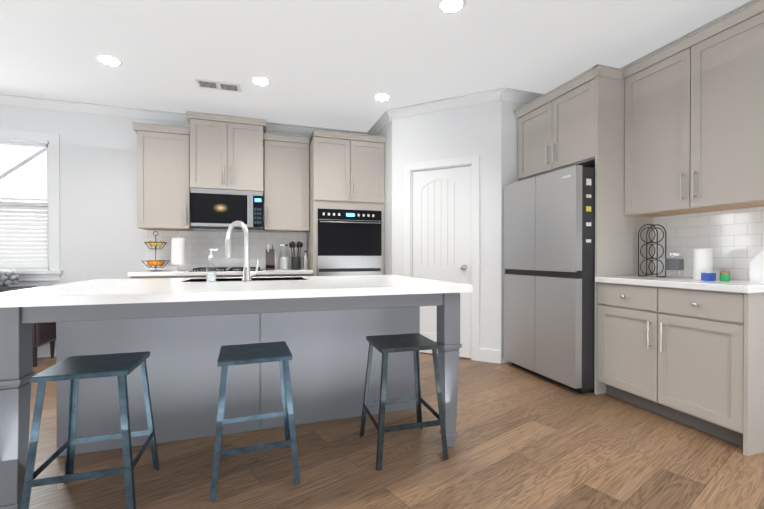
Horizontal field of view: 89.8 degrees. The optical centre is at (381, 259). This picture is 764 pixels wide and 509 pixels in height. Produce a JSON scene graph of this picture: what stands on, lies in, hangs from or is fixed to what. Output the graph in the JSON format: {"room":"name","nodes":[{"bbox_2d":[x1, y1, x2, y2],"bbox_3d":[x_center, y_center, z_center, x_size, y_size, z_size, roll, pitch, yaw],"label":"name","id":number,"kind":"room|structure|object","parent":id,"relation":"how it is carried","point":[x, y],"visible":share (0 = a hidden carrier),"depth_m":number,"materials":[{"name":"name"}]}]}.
{"room":"kitchen","nodes":[
{"label":"kitchen","id":0,"kind":"room"},
{"bbox_2d":[0,105,310,344],"bbox_3d":[-2.046,-0.325,4.685,7.200,2.745,0.120,0,0,-18],"label":"wall","id":1,"kind":"structure","parent":0,"point":[102,235],"depth_m":4.25,"materials":[{"name":"white paint"}]},
{"bbox_2d":[0,130,62,280],"bbox_3d":[-3.963,-0.556,4.032,1.020,1.575,0.170,0,0,-18],"label":"window","id":2,"kind":"structure","parent":1,"relation":"in","point":[12,152],"depth_m":4.11,"materials":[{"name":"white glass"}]},
{"bbox_2d":[0,177,47,268],"bbox_3d":[-3.960,-0.570,4.022,0.760,1.338,0.040,0,0,-18],"label":"window blind","id":3,"kind":"object","parent":2,"relation":"attached to","point":[17,248],"visible":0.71,"depth_m":4.07,"materials":[{"name":"white plastic"}]},
{"bbox_2d":[37,344,55,357],"bbox_3d":[-4.082,0.987,3.957,2.870,0.130,0.015,0,0,-18],"label":"baseboard","id":4,"kind":"structure","parent":1,"relation":"attached to","point":[44,350],"depth_m":4.10,"materials":[{"name":"white"}]},
{"bbox_2d":[136,127,193,230],"bbox_3d":[-2.421,-0.856,4.319,0.509,1.040,0.330,0,0,-18],"label":"upper cabinet","id":5,"kind":"object","parent":1,"relation":"attached to","point":[175,164],"depth_m":4.17,"materials":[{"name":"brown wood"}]},
{"bbox_2d":[188,115,263,191],"bbox_3d":[-1.792,-1.159,4.485,0.768,0.755,0.401,0,0,-18],"label":"upper cabinet","id":6,"kind":"object","parent":1,"relation":"attached to","point":[224,154],"depth_m":4.29,"materials":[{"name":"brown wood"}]},
{"bbox_2d":[191,188,262,231],"bbox_3d":[-1.784,-0.557,4.470,0.755,0.440,0.441,0,0,-18],"label":"microwave","id":7,"kind":"object","parent":6,"relation":"in","point":[216,210],"visible":1,"depth_m":4.29,"materials":[{"name":"silver metal"}]},
{"bbox_2d":[145,230,306,269],"bbox_3d":[-1.848,-0.103,4.680,1.831,0.460,0.010,0,0,-18],"label":"backsplash","id":8,"kind":"structure","parent":1,"relation":"attached to","point":[199,245],"depth_m":4.63,"materials":[{"name":"tile"}]},
{"bbox_2d":[264,139,309,231],"bbox_3d":[-1.178,-0.873,4.725,0.523,1.050,0.330,0,0,-18],"label":"upper cabinet","id":9,"kind":"object","parent":1,"relation":"attached to","point":[286,161],"depth_m":4.57,"materials":[{"name":"brown wood"}]},
{"bbox_2d":[0,0,750,131],"bbox_3d":[-0.899,-1.736,1.148,7.490,0.120,7.540,0,0,-18],"label":"ceiling","id":10,"kind":"structure","parent":0,"point":[336,64],"depth_m":3.07,"materials":[{"name":"white paint"}]},
{"bbox_2d":[96,55,121,65],"bbox_3d":[-2.320,-1.687,3.262,0.184,0.004,0.184,0,0,-18],"label":"recessed light","id":11,"kind":"object","parent":10,"relation":"in","point":[108,60],"visible":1,"depth_m":3.26,"materials":[{"name":"white"}]},
{"bbox_2d":[195,79,240,91],"bbox_3d":[-1.590,-1.687,3.732,0.400,0.009,0.170,0,0,-18],"label":"ceiling vent","id":12,"kind":"object","parent":10,"relation":"in","point":[218,85],"visible":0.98,"depth_m":3.72,"materials":[{"name":"white metal"}]},
{"bbox_2d":[251,77,270,85],"bbox_3d":[-1.151,-1.689,3.643,0.184,0.004,0.184,0,0,-18],"label":"recessed light","id":13,"kind":"object","parent":10,"relation":"in","point":[262,81],"visible":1,"depth_m":3.64,"materials":[{"name":"white"}]},
{"bbox_2d":[373,94,390,100],"bbox_3d":[0.000,-1.692,4.019,0.184,0.004,0.184,0,0,-18],"label":"recessed light","id":14,"kind":"object","parent":10,"relation":"in","point":[381,97],"visible":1,"depth_m":4.01,"materials":[{"name":"white"}]},
{"bbox_2d":[438,0,465,13],"bbox_3d":[0.462,-1.682,2.539,0.184,0.004,0.184,0,0,-18],"label":"recessed light","id":15,"kind":"object","parent":10,"relation":"in","point":[450,6],"visible":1,"depth_m":2.55,"materials":[{"name":"white"}]},
{"bbox_2d":[376,117,407,275],"bbox_3d":[0.046,-0.326,4.755,0.120,2.745,1.026,0,0,-18],"label":"wall","id":16,"kind":"structure","parent":0,"point":[396,131],"depth_m":4.39,"materials":[{"name":"white paint"}]},
{"bbox_2d":[0,0,755,134],"bbox_3d":[-0.899,-1.630,1.149,7.250,0.092,7.300,0,0,-18],"label":"crown molding","id":17,"kind":"structure","parent":16,"relation":"attached to","point":[389,115],"depth_m":4.15,"materials":[{"name":"white"}]},
{"bbox_2d":[28,352,763,508],"bbox_3d":[-0.899,1.119,1.166,7.490,0.100,7.540,0,0,-18],"label":"floor","id":18,"kind":"structure","parent":0,"point":[525,439],"depth_m":2.00,"materials":[{"name":"brown wood"}]},
{"bbox_2d":[0,286,55,366],"bbox_3d":[-3.951,0.670,3.746,1.180,0.765,0.455,0,0,-18],"label":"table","id":19,"kind":"object","parent":18,"relation":"on","point":[43,333],"visible":0.27,"depth_m":3.79,"materials":[{"name":"brown wood"}]},
{"bbox_2d":[0,269,19,287],"bbox_3d":[-3.758,0.195,3.803,0.232,0.184,0.234,0,0,-18],"label":"stone ornament","id":20,"kind":"object","parent":19,"relation":"on","point":[8,278],"visible":1,"depth_m":3.77,"materials":[{"name":"grey stone"}]},
{"bbox_2d":[20,351,158,508],"bbox_3d":[-1.265,0.764,1.707,0.394,0.606,0.394,0,0,-17],"label":"stool","id":21,"kind":"object","parent":18,"relation":"on","point":[75,369],"visible":1,"depth_m":1.60,"materials":[{"name":"blue metal"}]},
{"bbox_2d":[130,276,189,278],"bbox_3d":[-2.368,0.610,4.199,0.512,0.880,0.605,0,0,-18],"label":"base cabinet","id":22,"kind":"object","parent":18,"relation":"on","point":[147,277],"depth_m":3.91,"materials":[{"name":"beige wood"}]},
{"bbox_2d":[190,275,269,277],"bbox_3d":[-1.757,0.609,4.398,0.896,0.880,0.605,0,0,-18],"label":"base cabinet","id":23,"kind":"object","parent":18,"relation":"on","point":[204,276],"depth_m":4.12,"materials":[{"name":"beige wood"}]},
{"bbox_2d":[0,295,461,508],"bbox_3d":[-0.749,0.621,2.411,2.120,0.880,1.231,0,0,-18],"label":"kitchen island","id":24,"kind":"object","parent":18,"relation":"on","point":[182,330],"depth_m":2.22,"materials":[{"name":"grey wood"}]},
{"bbox_2d":[0,279,471,306],"bbox_3d":[-0.663,0.163,2.147,2.200,0.040,0.770,0,0,-18],"label":"island countertop","id":25,"kind":"structure","parent":24,"relation":"on","point":[221,290],"depth_m":1.86,"materials":[{"name":"white stone"}]},
{"bbox_2d":[206,249,216,281],"bbox_3d":[-1.058,0.037,2.380,0.064,0.206,0.058,0,0,-18],"label":"soap bottle","id":26,"kind":"object","parent":25,"relation":"on","point":[211,277],"visible":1,"depth_m":2.37,"materials":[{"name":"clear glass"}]},
{"bbox_2d":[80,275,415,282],"bbox_3d":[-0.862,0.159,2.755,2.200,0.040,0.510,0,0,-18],"label":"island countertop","id":27,"kind":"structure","parent":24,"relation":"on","point":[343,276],"depth_m":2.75,"materials":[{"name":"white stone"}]},
{"bbox_2d":[225,221,258,280],"bbox_3d":[-0.914,-0.055,2.496,0.212,0.389,0.201,0,0,-18],"label":"faucet","id":28,"kind":"object","parent":27,"relation":"on","point":[247,273],"visible":1,"depth_m":2.44,"materials":[{"name":"silver metal"}]},
{"bbox_2d":[184,276,303,282],"bbox_3d":[-0.935,0.251,2.674,0.786,0.217,0.406,0,0,-18],"label":"sink","id":29,"kind":"object","parent":27,"relation":"in","point":[278,277],"depth_m":2.89,"materials":[{"name":"silver metal"}]},
{"bbox_2d":[209,341,299,501],"bbox_3d":[-0.639,0.762,1.932,0.394,0.606,0.394,0,0,-20],"label":"stool","id":30,"kind":"object","parent":18,"relation":"on","point":[242,354],"visible":1,"depth_m":1.82,"materials":[{"name":"blue metal"}]},
{"bbox_2d":[270,274,312,276],"bbox_3d":[-1.138,0.608,4.601,0.532,0.880,0.605,0,0,-18],"label":"base cabinet","id":31,"kind":"object","parent":18,"relation":"on","point":[275,275],"depth_m":4.33,"materials":[{"name":"beige wood"}]},
{"bbox_2d":[127,267,312,276],"bbox_3d":[-1.750,0.133,4.382,1.831,0.072,0.635,0,0,-18],"label":"countertop","id":32,"kind":"structure","parent":31,"relation":"on","point":[200,271],"depth_m":4.10,"materials":[{"name":"white stone"}]},
{"bbox_2d":[142,231,169,270],"bbox_3d":[-2.472,-0.088,4.190,0.278,0.435,0.278,0,0,-18],"label":"fruit basket","id":33,"kind":"object","parent":32,"relation":"on","point":[155,263],"visible":1,"depth_m":4.16,"materials":[{"name":"black metal"}]},
{"bbox_2d":[171,232,185,270],"bbox_3d":[-2.238,-0.087,4.214,0.150,0.433,0.148,0,0,-18],"label":"paper towel","id":34,"kind":"object","parent":32,"relation":"on","point":[178,251],"visible":1,"depth_m":4.16,"materials":[{"name":"white paper"}]},
{"bbox_2d":[189,267,262,271],"bbox_3d":[-1.749,0.113,4.375,0.740,0.032,0.500,0,0,-18],"label":"cooktop","id":35,"kind":"object","parent":32,"relation":"in","point":[200,269],"depth_m":4.17,"materials":[{"name":"black glass"}]},
{"bbox_2d":[266,245,274,269],"bbox_3d":[-1.330,-0.022,4.558,0.100,0.298,0.219,0,0,-18],"label":"knife block","id":36,"kind":"object","parent":32,"relation":"on","point":[270,259],"visible":1,"depth_m":4.49,"materials":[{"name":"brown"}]},
{"bbox_2d":[279,243,287,269],"bbox_3d":[-1.198,-0.037,4.669,0.114,0.327,0.112,0,0,-18],"label":"glass canister","id":37,"kind":"object","parent":32,"relation":"on","point":[283,262],"visible":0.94,"depth_m":4.63,"materials":[{"name":"clear glass"}]},
{"bbox_2d":[289,241,302,269],"bbox_3d":[-1.048,-0.047,4.676,0.168,0.346,0.135,0,0,-18],"label":"utensil crock","id":38,"kind":"object","parent":32,"relation":"on","point":[295,263],"visible":1,"depth_m":4.64,"materials":[{"name":"grey"}]},
{"bbox_2d":[303,251,307,269],"bbox_3d":[-0.931,0.011,4.673,0.060,0.230,0.058,0,0,-18],"label":"bottle","id":39,"kind":"object","parent":32,"relation":"on","point":[305,262],"visible":1,"depth_m":4.65,"materials":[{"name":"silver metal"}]},
{"bbox_2d":[307,129,385,275],"bbox_3d":[-0.460,-0.211,4.783,0.861,2.515,0.670,0,0,-18],"label":"tall cabinet","id":40,"kind":"object","parent":18,"relation":"on","point":[345,234],"visible":0.71,"depth_m":4.50,"materials":[{"name":"beige wood"}]},
{"bbox_2d":[317,208,381,274],"bbox_3d":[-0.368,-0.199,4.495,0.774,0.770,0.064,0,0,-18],"label":"wall oven","id":41,"kind":"object","parent":40,"relation":"in","point":[349,240],"depth_m":4.50,"materials":[{"name":"silver metal"}]},
{"bbox_2d":[360,333,448,470],"bbox_3d":[0.110,0.761,2.166,0.394,0.606,0.394,0,0,-16],"label":"stool","id":42,"kind":"object","parent":18,"relation":"on","point":[385,345],"visible":1,"depth_m":2.05,"materials":[{"name":"metal"}]},
{"bbox_2d":[504,165,594,393],"bbox_3d":[1.720,0.162,3.511,0.771,1.785,0.910,0,0,-18],"label":"refrigerator","id":43,"kind":"object","parent":18,"relation":"on","point":[549,276],"visible":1,"depth_m":3.19,"materials":[{"name":"grey metal"}]},
{"bbox_2d":[514,64,652,394],"bbox_3d":[1.799,-0.218,3.511,0.650,2.545,1.010,0,0,-18],"label":"surround","id":44,"kind":"object","parent":18,"relation":"on","point":[579,119],"visible":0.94,"depth_m":3.08,"materials":[{"name":"beige wood"}]},
{"bbox_2d":[597,282,763,455],"bbox_3d":[2.098,0.620,2.618,0.640,0.880,0.970,0,0,-18],"label":"base cabinet","id":45,"kind":"object","parent":18,"relation":"on","point":[694,358],"visible":1,"depth_m":2.37,"materials":[{"name":"beige wood"}]},
{"bbox_2d":[595,276,763,292],"bbox_3d":[2.104,0.160,2.611,0.630,0.040,0.982,0,0,-18],"label":"countertop","id":46,"kind":"structure","parent":45,"relation":"on","point":[740,286],"depth_m":2.42,"materials":[{"name":"white stone"}]},
{"bbox_2d":[638,224,665,276],"bbox_3d":[2.106,-0.068,2.992,0.097,0.408,0.158,0,0,-18],"label":"wine rack","id":47,"kind":"object","parent":46,"relation":"on","point":[652,257],"visible":1,"depth_m":2.98,"materials":[{"name":"black metal"}]},
{"bbox_2d":[665,253,683,278],"bbox_3d":[2.107,0.048,2.762,0.107,0.180,0.105,0,0,-18],"label":"jar","id":48,"kind":"object","parent":46,"relation":"on","point":[674,264],"visible":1,"depth_m":2.73,"materials":[{"name":"clear glass"}]},
{"bbox_2d":[693,249,712,278],"bbox_3d":[2.217,0.034,2.650,0.104,0.210,0.104,0,0,-18],"label":"canister","id":49,"kind":"object","parent":46,"relation":"on","point":[702,260],"visible":0.75,"depth_m":2.62,"materials":[{"name":"white ceramic"}]},
{"bbox_2d":[701,272,715,280],"bbox_3d":[2.129,0.112,2.502,0.060,0.056,0.050,0,0,-18],"label":"box","id":50,"kind":"object","parent":46,"relation":"on","point":[711,276],"depth_m":2.48,"materials":[{"name":"blue"}]},
{"bbox_2d":[719,271,729,280],"bbox_3d":[2.173,0.109,2.432,0.050,0.063,0.050,0,0,-33],"label":"box","id":51,"kind":"object","parent":46,"relation":"on","point":[724,275],"depth_m":2.41,"materials":[{"name":"green plastic"}]},
{"bbox_2d":[749,248,763,282],"bbox_3d":[2.335,0.036,2.289,0.212,0.210,0.136,0,0,-18],"label":"box","id":52,"kind":"object","parent":46,"relation":"on","point":[756,263],"visible":0.9,"depth_m":2.28,"materials":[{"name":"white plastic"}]},
{"bbox_2d":[408,103,483,348],"bbox_3d":[0.670,-0.322,4.159,0.564,2.745,0.635,0,0,-18],"label":"wall","id":53,"kind":"structure","parent":0,"point":[455,132],"depth_m":4.07,"materials":[{"name":"white paint"}]},
{"bbox_2d":[412,166,470,357],"bbox_3d":[0.625,0.030,4.150,0.670,2.017,0.105,0,0,27],"label":"pantry door","id":54,"kind":"structure","parent":53,"relation":"in","point":[441,224],"depth_m":4.15,"materials":[{"name":"white wood"}]},
{"bbox_2d":[404,155,479,360],"bbox_3d":[0.652,-0.010,4.189,0.840,2.120,0.117,0,0,27],"label":"door frame","id":55,"kind":"structure","parent":53,"relation":"attached to","point":[473,162],"depth_m":4.00,"materials":[{"name":"white wood"}]},
{"bbox_2d":[484,120,762,339],"bbox_3d":[2.604,-0.310,2.301,0.120,2.745,7.540,0,0,-18],"label":"wall","id":56,"kind":"structure","parent":0,"point":[500,150],"depth_m":3.89,"materials":[{"name":"white paint"}]},
{"bbox_2d":[623,0,763,216],"bbox_3d":[2.232,-0.921,2.628,0.375,1.158,1.015,0,0,-18],"label":"upper cabinet","id":57,"kind":"object","parent":56,"relation":"attached to","point":[694,122],"visible":1,"depth_m":2.55,"materials":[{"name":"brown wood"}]},
{"bbox_2d":[653,206,763,279],"bbox_3d":[2.401,-0.102,2.707,0.010,0.481,0.980,0,0,-18],"label":"backsplash","id":58,"kind":"structure","parent":56,"relation":"attached to","point":[733,239],"depth_m":2.73,"materials":[{"name":"tile"}]},
{"label":"outside","id":59,"kind":"structure","parent":0,"visible":0},
{"bbox_2d":[0,145,46,255],"bbox_3d":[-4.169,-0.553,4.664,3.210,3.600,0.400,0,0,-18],"label":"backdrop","id":60,"kind":"structure","parent":59,"point":[19,153],"depth_m":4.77,"materials":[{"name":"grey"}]}
]}

